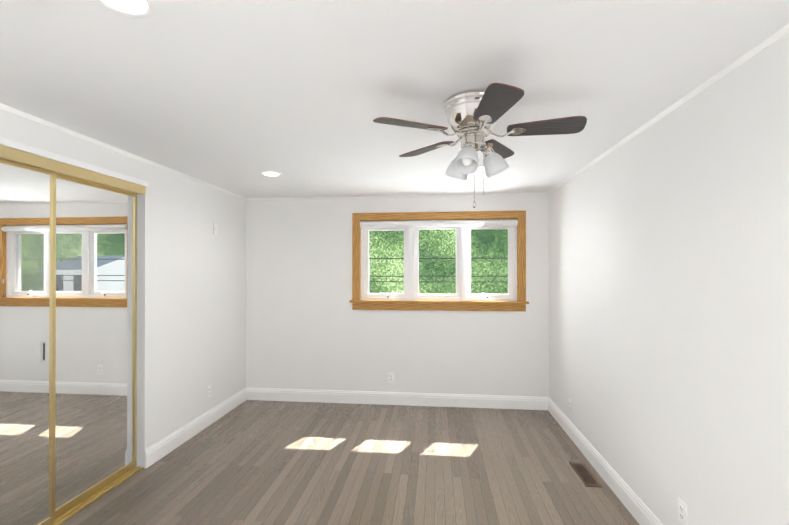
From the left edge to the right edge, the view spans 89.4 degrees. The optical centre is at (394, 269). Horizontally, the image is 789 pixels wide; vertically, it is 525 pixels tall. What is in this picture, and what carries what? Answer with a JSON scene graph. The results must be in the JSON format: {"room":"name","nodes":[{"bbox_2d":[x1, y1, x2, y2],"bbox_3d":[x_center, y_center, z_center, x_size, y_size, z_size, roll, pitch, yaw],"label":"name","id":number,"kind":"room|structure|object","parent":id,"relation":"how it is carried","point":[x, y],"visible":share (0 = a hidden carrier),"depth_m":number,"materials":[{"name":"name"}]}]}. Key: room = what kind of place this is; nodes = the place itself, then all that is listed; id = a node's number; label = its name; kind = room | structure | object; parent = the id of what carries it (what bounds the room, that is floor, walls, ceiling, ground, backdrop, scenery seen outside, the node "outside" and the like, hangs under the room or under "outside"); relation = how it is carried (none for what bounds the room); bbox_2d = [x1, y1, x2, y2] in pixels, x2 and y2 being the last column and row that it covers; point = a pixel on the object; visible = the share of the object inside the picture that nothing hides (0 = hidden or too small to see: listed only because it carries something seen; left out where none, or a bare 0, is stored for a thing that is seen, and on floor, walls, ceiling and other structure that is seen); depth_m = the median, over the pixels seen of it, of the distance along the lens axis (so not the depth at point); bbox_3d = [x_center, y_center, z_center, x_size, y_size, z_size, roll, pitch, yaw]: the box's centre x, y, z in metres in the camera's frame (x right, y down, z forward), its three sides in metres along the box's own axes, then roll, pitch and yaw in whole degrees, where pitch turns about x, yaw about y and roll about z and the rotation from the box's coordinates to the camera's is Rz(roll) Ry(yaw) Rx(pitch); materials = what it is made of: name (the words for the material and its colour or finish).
{"room":"empty bedroom","nodes":[
{"label":"empty bedroom","id":0,"kind":"room"},
{"bbox_2d":[0,109,245,467],"bbox_3d":[-2.159,0.350,1.844,0.100,2.440,6.022,0,0,6],"label":"wall","id":1,"kind":"structure","parent":0,"point":[191,307],"depth_m":3.56,"materials":[{"name":"paint"}]},
{"bbox_2d":[0,145,145,524],"bbox_3d":[-2.100,0.458,2.369,0.099,2.228,1.580,0,0,6],"label":"mirrored closet doors","id":2,"kind":"structure","parent":1,"relation":"in","point":[68,341],"depth_m":2.54,"materials":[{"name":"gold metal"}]},
{"bbox_2d":[0,136,148,186],"bbox_3d":[-2.048,-0.677,2.368,0.014,0.042,1.620,0,0,6],"label":"trim","id":3,"kind":"structure","parent":1,"relation":"attached to","point":[40,152],"depth_m":2.47,"materials":[{"name":"white wood"}]},
{"bbox_2d":[0,103,246,199],"bbox_3d":[-2.100,-0.859,1.842,0.018,0.022,6.022,0,0,6],"label":"crown molding","id":4,"kind":"structure","parent":1,"relation":"attached to","point":[2,106],"depth_m":2.72,"materials":[{"name":"white wood"}]},
{"bbox_2d":[145,388,248,468],"bbox_3d":[-1.880,1.505,3.977,0.016,0.145,1.670,0,0,6],"label":"baseboard","id":5,"kind":"structure","parent":1,"relation":"attached to","point":[160,449],"depth_m":3.73,"materials":[{"name":"white wood"}]},
{"bbox_2d":[207,385,210,397],"bbox_3d":[-1.878,1.242,4.038,0.008,0.116,0.070,0,0,6],"label":"electrical outlet","id":6,"kind":"object","parent":1,"relation":"attached to","point":[208,391],"visible":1,"depth_m":4.03,"materials":[{"name":"plastic"}]},
{"bbox_2d":[213,223,216,234],"bbox_3d":[-1.866,-0.419,4.155,0.010,0.116,0.070,0,0,6],"label":"outlet plate","id":7,"kind":"object","parent":1,"relation":"attached to","point":[215,228],"visible":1,"depth_m":4.15,"materials":[{"name":"plastic"}]},
{"bbox_2d":[61,400,638,524],"bbox_3d":[-0.709,1.620,1.766,4.500,0.100,6.372,0,0,6],"label":"floor","id":8,"kind":"structure","parent":0,"point":[254,462],"depth_m":3.05,"materials":[{"name":"brown wood"}]},
{"bbox_2d":[569,462,601,486],"bbox_3d":[1.457,1.571,3.055,0.110,0.006,0.360,0,0,6],"label":"floor vent","id":9,"kind":"object","parent":8,"relation":"in","point":[585,475],"visible":1,"depth_m":3.03,"materials":[{"name":"brown metal"}]},
{"bbox_2d":[0,0,788,197],"bbox_3d":[-0.709,-0.920,1.775,4.500,0.100,6.372,0,0,6],"label":"ceiling","id":10,"kind":"structure","parent":0,"point":[236,96],"depth_m":1.79,"materials":[{"name":"paint"}]},
{"bbox_2d":[94,0,156,17],"bbox_3d":[-0.876,-0.869,1.280,0.194,0.007,0.194,0,0,6],"label":"recessed light","id":11,"kind":"object","parent":10,"relation":"in","point":[139,8],"visible":1,"depth_m":1.32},
{"bbox_2d":[260,171,281,176],"bbox_3d":[-1.117,-0.860,3.607,0.194,0.007,0.194,0,0,6],"label":"recessed light","id":12,"kind":"object","parent":10,"relation":"in","point":[271,173],"visible":1,"depth_m":3.59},
{"bbox_2d":[373,83,586,207],"bbox_3d":[0.428,-0.588,2.055,1.032,0.562,1.034,0,0,6],"label":"ceiling fan","id":13,"kind":"object","parent":10,"relation":"hanging from","point":[473,116],"visible":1,"depth_m":1.98,"materials":[{"name":"brown wood"}]},
{"bbox_2d":[477,165,484,171],"bbox_3d":[0.768,-0.861,3.413,0.194,0.007,0.194,0,0,6],"label":"recessed light","id":14,"kind":"object","parent":10,"relation":"in","point":[480,168],"visible":0.33,"depth_m":3.44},
{"bbox_2d":[246,194,548,396],"bbox_3d":[-0.396,0.361,4.805,4.500,2.440,0.230,0,0,6],"label":"wall","id":15,"kind":"structure","parent":0,"point":[307,327],"depth_m":4.69,"materials":[{"name":"paint"}]},
{"bbox_2d":[388,373,393,382],"bbox_3d":[-0.039,1.267,4.645,0.070,0.116,0.008,0,0,6],"label":"electrical outlet","id":16,"kind":"object","parent":15,"relation":"attached to","point":[390,377],"visible":1,"depth_m":4.64,"materials":[{"name":"plastic"}]},
{"bbox_2d":[249,388,544,409],"bbox_3d":[-0.056,1.508,4.642,3.510,0.145,0.016,0,0,6],"label":"baseboard","id":17,"kind":"structure","parent":15,"relation":"attached to","point":[265,394],"depth_m":4.62,"materials":[{"name":"white wood"}]},
{"bbox_2d":[247,192,546,199],"bbox_3d":[-0.041,-0.849,4.648,3.480,0.022,0.018,0,0,6],"label":"crown molding","id":18,"kind":"structure","parent":15,"relation":"attached to","point":[532,193],"depth_m":4.64,"materials":[{"name":"white wood"}]},
{"bbox_2d":[349,210,528,310],"bbox_3d":[0.496,-0.090,4.631,2.039,1.135,0.167,0,0,6],"label":"window unit","id":19,"kind":"structure","parent":15,"relation":"in","point":[462,223],"depth_m":4.62,"materials":[{"name":"brown wood"}]},
{"bbox_2d":[549,33,788,524],"bbox_3d":[1.467,0.348,1.421,0.100,2.440,6.122,0,0,6],"label":"wall","id":20,"kind":"structure","parent":0,"point":[669,305],"depth_m":1.99,"materials":[{"name":"paint"}]},
{"bbox_2d":[569,399,571,412],"bbox_3d":[1.653,1.287,3.752,0.008,0.116,0.070,0,0,6],"label":"electrical outlet","id":21,"kind":"object","parent":20,"relation":"attached to","point":[570,405],"visible":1,"depth_m":3.74,"materials":[{"name":"plastic"}]},
{"bbox_2d":[545,397,662,524],"bbox_3d":[1.415,1.496,1.472,0.016,0.145,6.022,0,0,6],"label":"baseboard","id":22,"kind":"structure","parent":20,"relation":"attached to","point":[638,509],"depth_m":2.92,"materials":[{"name":"white wood"}]},
{"bbox_2d":[547,23,788,193],"bbox_3d":[1.414,-0.860,1.481,0.018,0.022,6.022,0,0,6],"label":"crown molding","id":23,"kind":"structure","parent":20,"relation":"attached to","point":[764,44],"depth_m":1.92,"materials":[{"name":"white wood"}]},
{"bbox_2d":[678,497,686,524],"bbox_3d":[1.478,1.251,2.046,0.008,0.116,0.070,0,0,6],"label":"electrical outlet","id":24,"kind":"object","parent":20,"relation":"attached to","point":[682,512],"visible":1,"depth_m":2.04,"materials":[{"name":"plastic"}]},
{"label":"outside","id":25,"kind":"structure","parent":0,"visible":0},
{"bbox_2d":[369,258,507,281],"bbox_3d":[6.048,1.597,9.328,60.000,6.000,0.240,0,0,6],"label":"power lines","id":26,"kind":"object","parent":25,"point":[432,276],"depth_m":9.85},
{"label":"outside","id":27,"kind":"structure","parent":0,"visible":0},
{"bbox_2d":[369,229,507,293],"bbox_3d":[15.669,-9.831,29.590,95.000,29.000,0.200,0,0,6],"label":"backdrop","id":28,"kind":"structure","parent":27,"point":[425,238],"depth_m":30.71,"materials":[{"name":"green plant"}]}
]}

